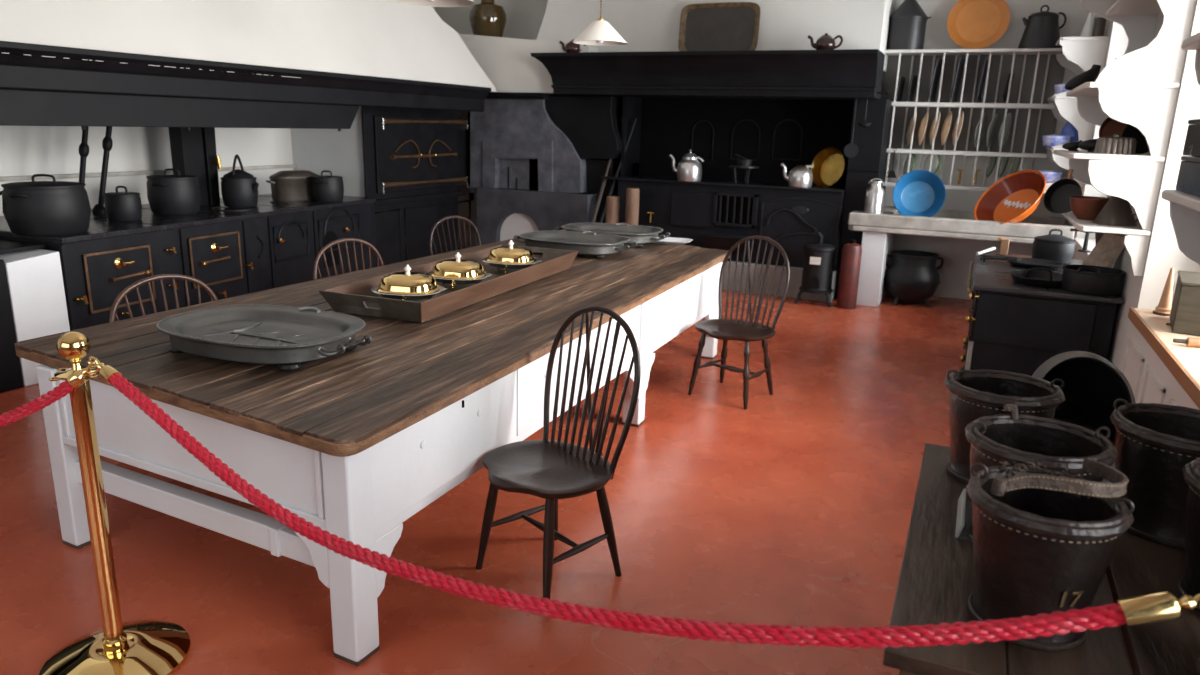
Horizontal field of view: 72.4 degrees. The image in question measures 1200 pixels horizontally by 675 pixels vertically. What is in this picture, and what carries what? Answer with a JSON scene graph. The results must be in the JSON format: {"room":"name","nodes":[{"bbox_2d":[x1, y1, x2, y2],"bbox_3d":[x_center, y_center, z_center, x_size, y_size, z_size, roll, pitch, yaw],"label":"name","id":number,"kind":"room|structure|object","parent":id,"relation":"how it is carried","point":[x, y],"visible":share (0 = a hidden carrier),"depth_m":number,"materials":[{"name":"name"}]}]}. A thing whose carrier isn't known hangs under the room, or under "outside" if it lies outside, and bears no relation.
{"room":"historic interior","nodes":[
{"label":"historic interior","id":0,"kind":"room"},
{"bbox_2d":[0,7,434,215],"bbox_3d":[-4.854,-1.696,5.215,0.300,3.700,13.100,8,16,23],"label":"wall","id":1,"kind":"structure","parent":0,"point":[24,150],"depth_m":6.85,"materials":[{"name":"paint"}]},
{"bbox_2d":[0,164,296,180],"bbox_3d":[-4.315,-1.201,6.169,0.050,0.030,5.420,8,16,23],"label":"trim","id":2,"kind":"structure","parent":1,"relation":"attached to","point":[57,176],"depth_m":6.83,"materials":[{"name":"concrete"}]},
{"bbox_2d":[0,0,496,91],"bbox_3d":[-3.276,-2.899,6.097,1.600,1.730,6.896,8,16,23],"label":"range hood","id":3,"kind":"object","parent":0,"point":[376,38],"depth_m":6.30,"materials":[{"name":"paint"}]},
{"bbox_2d":[0,41,490,130],"bbox_3d":[-3.287,-1.842,6.274,1.670,0.465,6.541,8,16,23],"label":"canopy","id":4,"kind":"object","parent":3,"relation":"attached to","point":[41,85],"visible":1,"depth_m":5.54,"materials":[{"name":"black paint"}]},
{"bbox_2d":[291,106,365,196],"bbox_3d":[-2.461,-1.750,9.124,0.930,1.970,1.580,8,16,23],"label":"wall","id":5,"kind":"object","parent":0,"point":[341,153],"visible":0.07,"depth_m":8.32,"materials":[{"name":"grey paint"}]},
{"bbox_2d":[0,248,972,674],"bbox_3d":[-1.339,0.647,4.133,8.150,0.100,13.100,8,16,23],"label":"floor","id":6,"kind":"structure","parent":0,"point":[794,507],"depth_m":3.32,"materials":[{"name":"concrete"}]},
{"bbox_2d":[0,239,69,392],"bbox_3d":[-4.485,-0.003,4.455,1.390,0.827,2.330,8,16,23],"label":"block","id":7,"kind":"object","parent":6,"relation":"on","point":[33,305],"visible":0.88,"depth_m":4.99,"materials":[{"name":"white paint"}]},
{"bbox_2d":[39,331,190,674],"bbox_3d":[-1.478,0.495,2.405,0.410,1.054,0.410,8,16,23],"label":"stanchion","id":8,"kind":"object","parent":6,"relation":"on","point":[145,646],"visible":0.91,"depth_m":2.45,"materials":[{"name":"gold metal"}]},
{"bbox_2d":[0,362,98,426],"bbox_3d":[-1.914,0.221,2.334,1.196,0.414,0.046,4,15,11],"label":"rope","id":9,"kind":"object","parent":8,"relation":"hanging from","point":[77,378],"visible":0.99,"depth_m":2.22,"materials":[{"name":"red"}]},
{"bbox_2d":[88,356,1199,647],"bbox_3d":[-0.229,0.368,1.678,2.505,0.318,0.153,8,16,22],"label":"rope","id":10,"kind":"object","parent":8,"relation":"hanging from","point":[1160,606],"visible":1,"depth_m":1.47,"materials":[{"name":"red"}]},
{"bbox_2d":[109,274,217,322],"bbox_3d":[-1.955,0.165,3.958,0.475,0.893,0.560,11,17,33],"label":"chair","id":11,"kind":"object","parent":6,"relation":"on","point":[122,294],"visible":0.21,"depth_m":3.95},
{"bbox_2d":[0,194,376,330],"bbox_3d":[-3.417,-0.695,6.996,1.443,0.822,3.492,6,15,18],"label":"range","id":12,"kind":"object","parent":6,"relation":"on","point":[234,251],"visible":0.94,"depth_m":6.24,"materials":[{"name":"metal"}]},
{"bbox_2d":[1,174,90,235],"bbox_3d":[-3.554,-0.863,5.269,0.476,0.370,0.476,-9,18,-36],"label":"stock pot","id":13,"kind":"object","parent":12,"relation":"on","point":[32,208],"visible":1,"depth_m":5.11,"materials":[{"name":"metal"}]},
{"bbox_2d":[79,126,88,182],"bbox_3d":[-3.854,-1.370,6.099,0.100,0.909,0.256,8,16,23],"label":"rod","id":14,"kind":"object","parent":12,"relation":"on","point":[83,147],"visible":0.48,"depth_m":6.10,"materials":[{"name":"black paint"}]},
{"bbox_2d":[92,127,112,215],"bbox_3d":[-3.712,-1.427,6.153,0.100,1.000,0.312,8,16,23],"label":"rod","id":15,"kind":"object","parent":12,"relation":"on","point":[107,143],"visible":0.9,"depth_m":6.15,"materials":[{"name":"black paint"}]},
{"bbox_2d":[103,186,141,221],"bbox_3d":[-3.475,-0.981,5.973,0.234,0.249,0.234,2,15,1],"label":"saucepan","id":16,"kind":"object","parent":12,"relation":"on","point":[125,206],"visible":1,"depth_m":5.90,"materials":[{"name":"metal"}]},
{"bbox_2d":[146,168,200,214],"bbox_3d":[-3.361,-1.156,6.465,0.375,0.347,0.396,15,19,41],"label":"stock pot","id":17,"kind":"object","parent":12,"relation":"on","point":[178,194],"visible":1,"depth_m":6.33,"materials":[{"name":"metal"}]},
{"bbox_2d":[168,127,221,205],"bbox_3d":[-3.414,-1.632,6.952,0.254,1.020,0.328,8,16,23],"label":"pillar","id":18,"kind":"structure","parent":12,"relation":"on","point":[193,151],"depth_m":6.96,"materials":[{"name":"black paint"}]},
{"bbox_2d":[221,154,258,206],"bbox_3d":[-3.119,-1.357,7.081,0.293,0.440,0.293,-6,16,-27],"label":"kettle","id":19,"kind":"object","parent":12,"relation":"on","point":[239,188],"visible":0.99,"depth_m":7.00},
{"bbox_2d":[266,170,317,201],"bbox_3d":[-2.871,-1.436,7.746,0.258,0.272,0.529,15,20,42],"label":"stock pot","id":20,"kind":"object","parent":12,"relation":"on","point":[288,185],"visible":0.76,"depth_m":7.61,"materials":[{"name":"brown metal"}]},
{"bbox_2d":[310,170,343,201],"bbox_3d":[-2.573,-1.431,7.732,0.300,0.285,0.361,-8,17,-33],"label":"saucepan","id":21,"kind":"object","parent":12,"relation":"on","point":[324,188],"visible":1,"depth_m":7.63,"materials":[{"name":"metal"}]},
{"bbox_2d":[313,238,383,279],"bbox_3d":[-1.488,-0.176,5.319,0.475,0.893,0.560,12,18,35],"label":"chair","id":22,"kind":"object","parent":6,"relation":"on","point":[379,259],"visible":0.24,"depth_m":5.33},
{"bbox_2d":[14,229,729,666],"bbox_3d":[-0.526,0.053,4.759,1.882,0.779,4.648,8,16,23],"label":"kitchen table","id":23,"kind":"object","parent":6,"relation":"on","point":[355,443],"visible":0.71,"depth_m":2.91,"materials":[{"name":"brown wood"}]},
{"bbox_2d":[156,304,371,371],"bbox_3d":[-1.277,-0.008,3.118,0.877,0.119,0.558,7,16,21],"label":"dish","id":24,"kind":"object","parent":23,"relation":"on","point":[288,337],"visible":1,"depth_m":3.09,"materials":[{"name":"grey metal"}]},
{"bbox_2d":[319,244,578,322],"bbox_3d":[-0.707,-0.324,4.422,0.548,0.105,1.740,7,16,21],"label":"serving tray","id":25,"kind":"object","parent":23,"relation":"on","point":[356,297],"visible":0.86,"depth_m":3.99,"materials":[{"name":"brown wood"}]},
{"bbox_2d":[371,264,447,299],"bbox_3d":[-0.907,-0.256,3.914,0.361,0.189,0.296,3,15,7],"label":"covered dish","id":26,"kind":"object","parent":25,"relation":"on","point":[407,285],"visible":0.91,"depth_m":3.83,"materials":[{"name":"gold metal"}]},
{"bbox_2d":[426,252,492,290],"bbox_3d":[-0.739,-0.356,4.318,0.361,0.189,0.296,5,15,12],"label":"covered dish","id":27,"kind":"object","parent":25,"relation":"on","point":[458,271],"visible":0.96,"depth_m":4.23,"materials":[{"name":"gold metal"}]},
{"bbox_2d":[482,240,541,274],"bbox_3d":[-0.514,-0.479,4.816,0.361,0.189,0.296,6,15,18],"label":"covered dish","id":28,"kind":"object","parent":25,"relation":"on","point":[506,257],"visible":0.99,"depth_m":4.73,"materials":[{"name":"gold metal"}]},
{"bbox_2d":[514,230,636,258],"bbox_3d":[-0.179,-0.654,5.726,0.877,0.119,0.558,7,16,21],"label":"dish","id":29,"kind":"object","parent":23,"relation":"on","point":[586,242],"visible":0.98,"depth_m":5.70,"materials":[{"name":"grey metal"}]},
{"bbox_2d":[555,222,669,246],"bbox_3d":[0.093,-0.790,6.278,0.877,0.119,0.558,7,15,19],"label":"dish","id":30,"kind":"object","parent":23,"relation":"on","point":[641,234],"visible":0.81,"depth_m":6.37,"materials":[{"name":"grey metal"}]},
{"bbox_2d":[362,106,473,265],"bbox_3d":[-1.915,-1.677,9.040,0.130,1.900,1.934,8,16,23],"label":"wall oven","id":31,"kind":"object","parent":6,"relation":"on","point":[416,160],"visible":0.76,"depth_m":8.86,"materials":[{"name":"black paint"}]},
{"bbox_2d":[429,215,480,255],"bbox_3d":[-1.056,-0.535,6.751,0.475,0.893,0.560,13,18,37],"label":"chair","id":32,"kind":"object","parent":6,"relation":"on","point":[437,223],"visible":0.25,"depth_m":6.77,"materials":[{"name":"brown wood"}]},
{"bbox_2d":[467,92,597,245],"bbox_3d":[-0.677,-1.838,9.666,1.620,1.965,1.060,8,16,23],"label":"oven","id":33,"kind":"object","parent":6,"relation":"on","point":[526,175],"visible":0.75,"depth_m":9.30,"materials":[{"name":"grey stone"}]},
{"bbox_2d":[499,159,528,189],"bbox_3d":[-1.022,-1.884,9.505,0.448,0.386,0.030,8,16,23],"label":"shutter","id":34,"kind":"object","parent":33,"relation":"hanging from","point":[513,173],"depth_m":9.47,"materials":[{"name":"grey metal"}]},
{"bbox_2d":[476,306,640,599],"bbox_3d":[-0.179,0.411,2.987,0.527,1.000,0.506,-12,20,-42],"label":"chair","id":35,"kind":"object","parent":6,"relation":"on","point":[551,470],"visible":0.98,"depth_m":3.03,"materials":[{"name":"brown wood"}]},
{"bbox_2d":[606,196,619,223],"bbox_3d":[0.124,-1.026,8.695,0.141,0.924,0.139,8,16,23],"label":"log","id":36,"kind":"object","parent":6,"relation":"on","point":[612,202],"visible":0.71,"depth_m":8.56,"materials":[{"name":"brown wood"}]},
{"bbox_2d":[599,118,636,222],"bbox_3d":[0.098,-1.536,9.033,0.645,1.729,0.043,-7,17,-29],"label":"poker","id":37,"kind":"object","parent":6,"relation":"on","point":[635,119],"visible":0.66,"depth_m":9.00,"materials":[{"name":"metal"}]},
{"bbox_2d":[625,188,639,225],"bbox_3d":[0.327,-1.043,8.595,0.139,1.019,0.137,8,16,23],"label":"log","id":38,"kind":"object","parent":6,"relation":"on","point":[632,194],"visible":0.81,"depth_m":8.46,"materials":[{"name":"brown wood"}]},
{"bbox_2d":[530,49,893,298],"bbox_3d":[1.070,-1.753,8.749,3.666,2.356,1.300,8,16,23],"label":"fireplace surround","id":39,"kind":"object","parent":6,"relation":"on","point":[770,109],"visible":0.8,"depth_m":8.50,"materials":[{"name":"black paint"}]},
{"bbox_2d":[530,49,884,91],"bbox_3d":[0.965,-2.642,8.160,3.482,0.345,0.560,8,16,23],"label":"mantel shelf","id":40,"kind":"object","parent":39,"relation":"attached to","point":[845,70],"depth_m":7.87,"materials":[{"name":"black paint"}]},
{"bbox_2d":[678,2,759,50],"bbox_3d":[1.186,-3.080,8.187,0.821,0.494,0.082,8,16,23],"label":"metal tray","id":41,"kind":"object","parent":39,"relation":"on","point":[729,26],"visible":0.79,"depth_m":8.19,"materials":[{"name":"metal"}]},
{"bbox_2d":[807,33,842,49],"bbox_3d":[2.092,-2.742,7.630,0.186,0.173,0.290,-12,20,-42],"label":"teapot","id":42,"kind":"object","parent":39,"relation":"on","point":[825,42],"visible":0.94,"depth_m":7.57,"materials":[{"name":"brown ceramic"}]},
{"bbox_3d":[2.462,-2.252,7.550,0.367,0.022,0.080,8,16,23],"label":"rail","id":43,"kind":"object","parent":39,"relation":"attached to","visible":0},
{"bbox_2d":[844,98,857,157],"bbox_3d":[2.361,-1.973,7.632,0.130,0.584,0.011,8,16,23],"label":"skimmer","id":44,"kind":"object","parent":43,"relation":"hanging from","point":[850,150],"visible":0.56,"depth_m":7.68,"materials":[{"name":"metal"}]},
{"bbox_2d":[600,175,844,301],"bbox_3d":[1.178,-1.127,8.848,2.782,1.100,0.768,8,16,23],"label":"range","id":45,"kind":"object","parent":6,"relation":"on","point":[713,213],"visible":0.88,"depth_m":8.44,"materials":[{"name":"metal"}]},
{"bbox_2d":[669,149,703,181],"bbox_3d":[0.926,-1.825,8.668,0.264,0.326,0.330,-10,19,-38],"label":"kettle","id":46,"kind":"object","parent":45,"relation":"on","point":[689,168],"visible":1,"depth_m":8.56,"materials":[{"name":"metal"}]},
{"bbox_2d":[600,175,844,192],"bbox_3d":[1.309,-1.650,8.736,2.590,0.025,0.630,8,16,23],"label":"cooktop","id":47,"kind":"object","parent":45,"relation":"in","point":[638,179],"depth_m":8.53,"materials":[{"name":"metal"}]},
{"bbox_2d":[730,154,758,183],"bbox_3d":[1.492,-1.749,8.494,0.300,0.300,0.300,8,16,23],"label":"trivet","id":48,"kind":"object","parent":45,"relation":"on","point":[746,163],"visible":1,"depth_m":8.43,"materials":[{"name":"metal"}]},
{"bbox_2d":[781,163,812,187],"bbox_3d":[1.987,-1.628,8.215,0.240,0.229,0.301,-10,19,-38],"label":"kettle","id":49,"kind":"object","parent":45,"relation":"on","point":[800,176],"visible":1,"depth_m":8.12,"materials":[{"name":"metal"}]},
{"bbox_2d":[811,147,847,186],"bbox_3d":[2.332,-1.720,8.294,0.196,0.401,0.410,-10,18,-37],"label":"pan","id":50,"kind":"object","parent":45,"relation":"on","point":[829,169],"visible":0.94,"depth_m":8.35,"materials":[{"name":"gold metal"}]},
{"bbox_2d":[688,235,789,409],"bbox_3d":[0.854,-0.114,5.117,0.506,0.999,0.527,13,18,37],"label":"chair","id":51,"kind":"object","parent":6,"relation":"on","point":[725,329],"visible":1,"depth_m":5.18,"materials":[{"name":"brown wood"}]},
{"bbox_2d":[793,232,835,306],"bbox_3d":[2.142,-0.685,8.032,0.372,0.706,0.384,8,16,23],"label":"heater","id":52,"kind":"object","parent":6,"relation":"on","point":[818,260],"visible":1,"depth_m":7.90,"materials":[{"name":"metal"}]},
{"bbox_2d":[836,240,861,308],"bbox_3d":[2.396,-0.610,7.873,0.183,0.654,0.183,8,16,23],"label":"canister","id":53,"kind":"object","parent":6,"relation":"on","point":[852,251],"visible":1,"depth_m":7.81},
{"bbox_2d":[884,250,943,306],"bbox_3d":[3.099,-0.583,8.159,0.564,0.515,0.549,4,15,10],"label":"cauldron","id":54,"kind":"object","parent":6,"relation":"on","point":[912,276],"visible":0.96,"depth_m":7.98,"materials":[{"name":"metal"}]},
{"bbox_2d":[848,206,1074,306],"bbox_3d":[3.444,-0.747,8.024,1.905,0.900,1.000,8,16,23],"label":"table","id":55,"kind":"object","parent":6,"relation":"on","point":[879,230],"visible":0.66,"depth_m":7.76,"materials":[{"name":"concrete"}]},
{"bbox_2d":[864,178,884,213],"bbox_3d":[2.626,-1.354,7.830,0.173,0.328,0.173,8,16,23],"label":"milk can","id":56,"kind":"object","parent":55,"relation":"on","point":[874,198],"visible":1,"depth_m":7.77,"materials":[{"name":"metal"}]},
{"bbox_2d":[893,170,945,216],"bbox_3d":[2.995,-1.343,7.705,0.467,0.455,0.212,6,15,17],"label":"basin","id":57,"kind":"object","parent":55,"relation":"on","point":[917,192],"visible":1,"depth_m":7.74,"materials":[{"name":"blue ceramic"}]},
{"bbox_2d":[974,170,1045,223],"bbox_3d":[3.735,-1.273,7.470,0.464,0.505,0.659,-2,15,-14],"label":"basin","id":58,"kind":"object","parent":55,"relation":"on","point":[1014,197],"visible":0.93,"depth_m":7.59,"materials":[{"name":"orange ceramic"}]},
{"bbox_2d":[883,443,1133,674],"bbox_3d":[0.919,0.827,1.988,0.403,0.750,1.125,8,16,23],"label":"side table","id":59,"kind":"object","parent":6,"relation":"on","point":[936,579],"visible":0.48,"depth_m":1.61,"materials":[{"name":"brown wood"}]},
{"bbox_2d":[955,488,971,540],"bbox_3d":[0.892,0.424,1.972,0.060,0.035,0.220,8,16,23],"label":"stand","id":60,"kind":"object","parent":59,"relation":"on","point":[964,508],"visible":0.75,"depth_m":1.97,"materials":[{"name":"grey plastic"}]},
{"bbox_2d":[944,369,1064,483],"bbox_3d":[1.065,0.239,2.195,0.292,0.291,0.271,5,15,12],"label":"bucket","id":61,"kind":"object","parent":59,"relation":"on","point":[974,394],"visible":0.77,"depth_m":2.17,"materials":[{"name":"leather"}]},
{"bbox_2d":[965,404,1117,542],"bbox_3d":[0.962,0.331,1.825,0.304,0.294,0.287,2,15,1],"label":"bucket","id":62,"kind":"object","parent":59,"relation":"on","point":[1055,444],"visible":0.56,"depth_m":1.85,"materials":[{"name":"leather"}]},
{"bbox_2d":[966,458,1133,651],"bbox_3d":[0.820,0.390,1.534,0.271,0.319,0.268,4,15,10],"label":"bucket","id":63,"kind":"object","parent":59,"relation":"on","point":[1045,540],"visible":0.99,"depth_m":1.47,"materials":[{"name":"black leather"}]},
{"bbox_2d":[959,252,1123,375],"bbox_3d":[2.902,-0.065,5.576,0.810,0.782,1.610,8,16,23],"label":"stove","id":64,"kind":"object","parent":6,"relation":"on","point":[1015,327],"visible":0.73,"depth_m":4.88,"materials":[{"name":"metal"}]},
{"bbox_2d":[976,247,1021,261],"bbox_3d":[2.837,-0.588,5.839,0.304,0.096,0.166,5,15,12],"label":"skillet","id":65,"kind":"object","parent":64,"relation":"on","point":[983,257],"visible":0.94,"depth_m":5.83,"materials":[{"name":"metal"}]},
{"bbox_2d":[1003,256,1062,268],"bbox_3d":[3.004,-0.521,5.696,0.373,0.047,0.347,8,16,23],"label":"skillet","id":66,"kind":"object","parent":64,"relation":"on","point":[1025,262],"visible":0.94,"depth_m":5.72,"materials":[{"name":"metal"}]},
{"bbox_2d":[1010,268,1061,287],"bbox_3d":[2.726,-0.381,5.032,0.381,0.096,0.381,8,16,23],"label":"pan","id":67,"kind":"object","parent":64,"relation":"on","point":[1050,279],"visible":0.88,"depth_m":5.03,"materials":[{"name":"metal"}]},
{"bbox_2d":[1032,229,1075,264],"bbox_3d":[3.249,-0.659,5.871,0.266,0.239,0.266,2,15,1],"label":"pot","id":68,"kind":"object","parent":64,"relation":"on","point":[1054,247],"visible":0.94,"depth_m":5.78,"materials":[{"name":"metal"}]},
{"bbox_2d":[1061,265,1125,295],"bbox_3d":[2.885,-0.349,4.806,0.319,0.155,0.319,8,16,23],"label":"pan","id":69,"kind":"object","parent":64,"relation":"on","point":[1081,279],"visible":1,"depth_m":4.70,"materials":[{"name":"metal"}]},
{"bbox_2d":[1082,233,1124,267],"bbox_3d":[3.049,-0.476,4.990,0.135,0.315,0.279,-1,15,-8],"label":"board","id":70,"kind":"object","parent":64,"relation":"on","point":[1109,247],"visible":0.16,"depth_m":4.95,"materials":[{"name":"brown wood"}]},
{"bbox_2d":[1085,424,1199,674],"bbox_3d":[1.433,0.818,2.080,0.436,0.750,1.790,8,16,23],"label":"side table","id":71,"kind":"object","parent":6,"relation":"on","point":[1137,566],"visible":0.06,"depth_m":1.64,"materials":[{"name":"brown wood"}]},
{"bbox_2d":[1032,351,1135,441],"bbox_3d":[1.511,0.208,2.597,0.318,0.344,0.312,8,16,23],"label":"bucket","id":72,"kind":"object","parent":71,"relation":"on","point":[1092,383],"visible":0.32,"depth_m":2.61,"materials":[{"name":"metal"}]},
{"bbox_2d":[1110,398,1199,549],"bbox_3d":[1.360,0.317,1.927,0.312,0.291,0.297,14,19,40],"label":"bucket","id":73,"kind":"object","parent":71,"relation":"on","point":[1154,442],"visible":0.8,"depth_m":1.88,"materials":[{"name":"leather"}]},
{"bbox_2d":[1178,458,1199,612],"bbox_3d":[1.282,0.397,1.599,0.278,0.296,0.277,5,15,12],"label":"bucket","id":74,"kind":"object","parent":71,"relation":"on","point":[1189,584],"visible":0.91,"depth_m":1.62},
{"bbox_2d":[459,34,598,95],"bbox_3d":[-1.114,-3.180,9.598,2.636,0.633,1.000,8,16,23],"label":"wall ledge","id":75,"kind":"object","parent":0,"point":[508,63],"visible":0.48,"depth_m":9.00,"materials":[{"name":"paint"}]},
{"bbox_2d":[469,0,506,36],"bbox_3d":[-1.284,-3.658,9.390,0.426,0.438,0.426,8,16,23],"label":"glass jar","id":76,"kind":"object","parent":75,"relation":"on","point":[486,18],"visible":0.79,"depth_m":9.25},
{"bbox_2d":[536,0,893,71],"bbox_3d":[1.113,-3.569,8.593,3.691,1.450,0.750,8,16,23],"label":"wall","id":77,"kind":"structure","parent":0,"point":[645,25],"depth_m":8.10,"materials":[{"name":"paint"}]},
{"bbox_2d":[435,0,1100,298],"bbox_3d":[1.514,-2.565,9.246,7.850,3.700,0.300,8,16,23],"label":"wall","id":78,"kind":"structure","parent":0,"point":[524,18],"depth_m":8.36,"materials":[{"name":"paint"}]},
{"bbox_2d":[881,48,1064,190],"bbox_3d":[3.621,-2.109,7.991,1.882,1.307,0.342,8,16,23],"label":"plate rack","id":79,"kind":"object","parent":78,"relation":"attached to","point":[1036,71],"visible":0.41,"depth_m":8.01,"materials":[{"name":"paint"}]},
{"bbox_2d":[887,0,930,49],"bbox_3d":[3.016,-3.082,8.036,0.364,0.520,0.364,-6,16,-26],"label":"canister","id":80,"kind":"object","parent":79,"relation":"on","point":[907,24],"visible":0.91,"depth_m":7.92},
{"bbox_2d":[929,58,942,100],"bbox_3d":[3.295,-2.524,8.041,0.050,0.398,0.400,10,17,29],"label":"tray","id":81,"kind":"object","parent":79,"relation":"in","point":[936,73],"visible":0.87,"depth_m":8.02,"materials":[{"name":"metal"}]},
{"bbox_2d":[951,58,964,101],"bbox_3d":[3.476,-2.499,7.961,0.050,0.398,0.400,10,17,29],"label":"tray","id":82,"kind":"object","parent":79,"relation":"in","point":[961,62],"visible":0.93,"depth_m":7.94,"materials":[{"name":"metal"}]},
{"bbox_2d":[885,48,1062,55],"bbox_3d":[3.638,-2.726,7.830,1.882,0.030,0.340,8,16,23],"label":"shelf","id":83,"kind":"object","parent":79,"relation":"attached to","point":[1007,51],"depth_m":7.78,"materials":[{"name":"paint"}]},
{"bbox_2d":[947,0,1009,48],"bbox_3d":[3.611,-3.027,7.830,0.545,0.538,0.127,8,16,23],"label":"plate","id":84,"kind":"object","parent":79,"relation":"on","point":[971,24],"visible":0.99,"depth_m":7.85,"materials":[{"name":"ceramic"}]},
{"bbox_2d":[976,58,988,101],"bbox_3d":[3.678,-2.471,7.873,0.050,0.398,0.400,10,17,29],"label":"tray","id":85,"kind":"object","parent":79,"relation":"in","point":[985,64],"visible":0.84,"depth_m":7.84,"materials":[{"name":"metal"}]},
{"bbox_2d":[986,113,999,147],"bbox_3d":[3.793,-2.002,7.930,0.063,0.328,0.330,13,18,37],"label":"dinner plate","id":86,"kind":"object","parent":79,"relation":"on","point":[993,127],"visible":1,"depth_m":7.96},
{"bbox_2d":[1018,5,1066,47],"bbox_3d":[4.085,-2.861,7.563,0.368,0.389,0.353,8,16,23],"label":"jug","id":87,"kind":"object","parent":79,"relation":"on","point":[1042,28],"visible":0.96,"depth_m":7.46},
{"bbox_2d":[1065,64,1100,89],"bbox_3d":[2.807,-1.507,4.764,0.175,0.153,0.103,1,15,-2],"label":"utensil","id":88,"kind":"object","parent":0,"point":[1090,75],"depth_m":4.74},
{"bbox_2d":[1068,0,1199,368],"bbox_3d":[2.094,-0.672,2.018,0.370,3.700,12.800,8,16,23],"label":"wall","id":89,"kind":"structure","parent":0,"point":[1145,292],"depth_m":4.19,"materials":[{"name":"paint"}]},
{"bbox_2d":[1043,36,1108,192],"bbox_3d":[4.248,-1.996,7.450,0.368,1.320,0.750,8,16,23],"label":"shelf","id":90,"kind":"object","parent":89,"relation":"attached to","point":[1079,54],"visible":0.53,"depth_m":7.11,"materials":[{"name":"paint"}]},
{"bbox_2d":[1042,134,1071,146],"bbox_3d":[4.089,-1.762,7.345,0.239,0.110,0.239,8,16,23],"label":"dish","id":91,"kind":"object","parent":90,"relation":"on","point":[1051,140],"visible":0.94,"depth_m":7.26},
{"bbox_2d":[1080,12,1094,36],"bbox_3d":[4.283,-2.741,7.154,0.139,0.270,0.154,-6,16,-26],"label":"cone","id":92,"kind":"object","parent":90,"relation":"on","point":[1087,30],"visible":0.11,"depth_m":7.13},
{"bbox_2d":[1053,0,1196,276],"bbox_3d":[2.884,-1.451,4.581,0.430,2.038,1.150,8,16,23],"label":"shelf","id":93,"kind":"object","parent":89,"relation":"attached to","point":[1139,89],"visible":0.77,"depth_m":4.16,"materials":[{"name":"paint"}]},
{"bbox_2d":[1044,169,1081,212],"bbox_3d":[2.810,-0.883,4.955,0.116,0.265,0.220,-6,17,-28],"label":"round pan","id":94,"kind":"object","parent":93,"relation":"on","point":[1057,196],"visible":0.89,"depth_m":4.99,"materials":[{"name":"metal"}]},
{"bbox_2d":[1070,196,1109,219],"bbox_3d":[2.774,-0.732,4.651,0.213,0.124,0.213,8,16,23],"label":"copper bowl","id":95,"kind":"object","parent":93,"relation":"on","point":[1083,207],"visible":0.81,"depth_m":4.59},
{"bbox_2d":[1099,117,1127,137],"bbox_3d":[2.920,-1.179,4.587,0.220,0.270,0.098,8,16,25],"label":"copper pan","id":96,"kind":"object","parent":93,"relation":"on","point":[1109,127],"visible":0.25,"depth_m":4.63,"materials":[{"name":"brown metal"}]},
{"bbox_2d":[1092,196,1137,225],"bbox_3d":[2.792,-0.697,4.425,0.210,0.170,0.210,8,16,23],"label":"cone","id":97,"kind":"object","parent":93,"relation":"on","point":[1117,211],"visible":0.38,"depth_m":4.37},
{"bbox_2d":[1094,134,1136,154],"bbox_3d":[2.725,-1.023,4.330,0.192,0.102,0.189,8,16,23],"label":"jelly mould","id":98,"kind":"object","parent":93,"relation":"on","point":[1117,144],"depth_m":4.27,"materials":[{"name":"metal"}]},
{"bbox_2d":[1122,124,1148,153],"bbox_3d":[2.897,-1.080,4.375,0.043,0.197,0.200,-10,18,-37],"label":"plate","id":99,"kind":"object","parent":93,"relation":"on","point":[1129,131],"visible":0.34,"depth_m":4.39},
{"bbox_2d":[1119,319,1198,409],"bbox_3d":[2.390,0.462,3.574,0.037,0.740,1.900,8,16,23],"label":"cabinet","id":100,"kind":"object","parent":89,"relation":"attached to","point":[1150,380],"depth_m":3.73,"materials":[{"name":"paint"}]},
{"bbox_2d":[1128,307,1199,409],"bbox_3d":[2.521,0.091,3.412,0.305,0.056,1.885,8,16,23],"label":"countertop","id":101,"kind":"structure","parent":89,"relation":"attached to","point":[1183,361],"depth_m":3.48,"materials":[{"name":"brown wood"}]},
{"bbox_2d":[1153,267,1173,315],"bbox_3d":[2.844,-0.233,4.106,0.091,0.240,0.091,8,16,23],"label":"cone","id":102,"kind":"object","parent":101,"relation":"on","point":[1164,306],"visible":0.82,"depth_m":4.10,"materials":[{"name":"brown wood"}]},
{"bbox_2d":[1169,270,1199,335],"bbox_3d":[2.787,-0.162,3.833,0.168,0.236,0.408,11,17,31],"label":"wooden box","id":103,"kind":"object","parent":101,"relation":"on","point":[1184,316],"visible":1,"depth_m":3.70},
{"bbox_2d":[1161,32,1199,264],"bbox_3d":[1.758,-0.452,2.174,0.308,0.744,1.100,8,16,23],"label":"shelf","id":104,"kind":"object","parent":89,"relation":"attached to","point":[1184,207],"visible":1,"depth_m":2.69,"materials":[{"name":"paint"}]},
{"bbox_2d":[1176,156,1199,196],"bbox_3d":[1.893,-0.474,2.434,0.234,0.110,0.384,8,16,23],"label":"box","id":105,"kind":"object","parent":104,"relation":"on","point":[1188,181],"visible":1,"depth_m":2.50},
{"bbox_2d":[1183,119,1199,156],"bbox_3d":[1.896,-0.583,2.406,0.234,0.110,0.384,8,16,23],"label":"box","id":106,"kind":"object","parent":105,"relation":"on","point":[1192,141],"visible":1,"depth_m":2.52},
{"bbox_3d":[-1.236,-3.030,3.179,8.150,0.100,13.100,8,16,23],"label":"ceiling","id":107,"kind":"structure","parent":0,"visible":0},
{"bbox_2d":[389,0,474,6],"bbox_3d":[-1.052,-2.767,5.026,0.551,1.327,0.551,8,16,23],"label":"pendant lamp","id":108,"kind":"object","parent":107,"relation":"hanging from","point":[430,3],"visible":1,"depth_m":5.39,"materials":[{"name":"ceramic"}]},
{"bbox_2d":[573,0,626,45],"bbox_3d":[0.020,-2.778,5.537,0.384,1.504,0.384,8,16,23],"label":"pendant lamp","id":109,"kind":"object","parent":107,"relation":"hanging from","point":[599,32],"visible":1,"depth_m":5.62,"materials":[{"name":"ceramic"}]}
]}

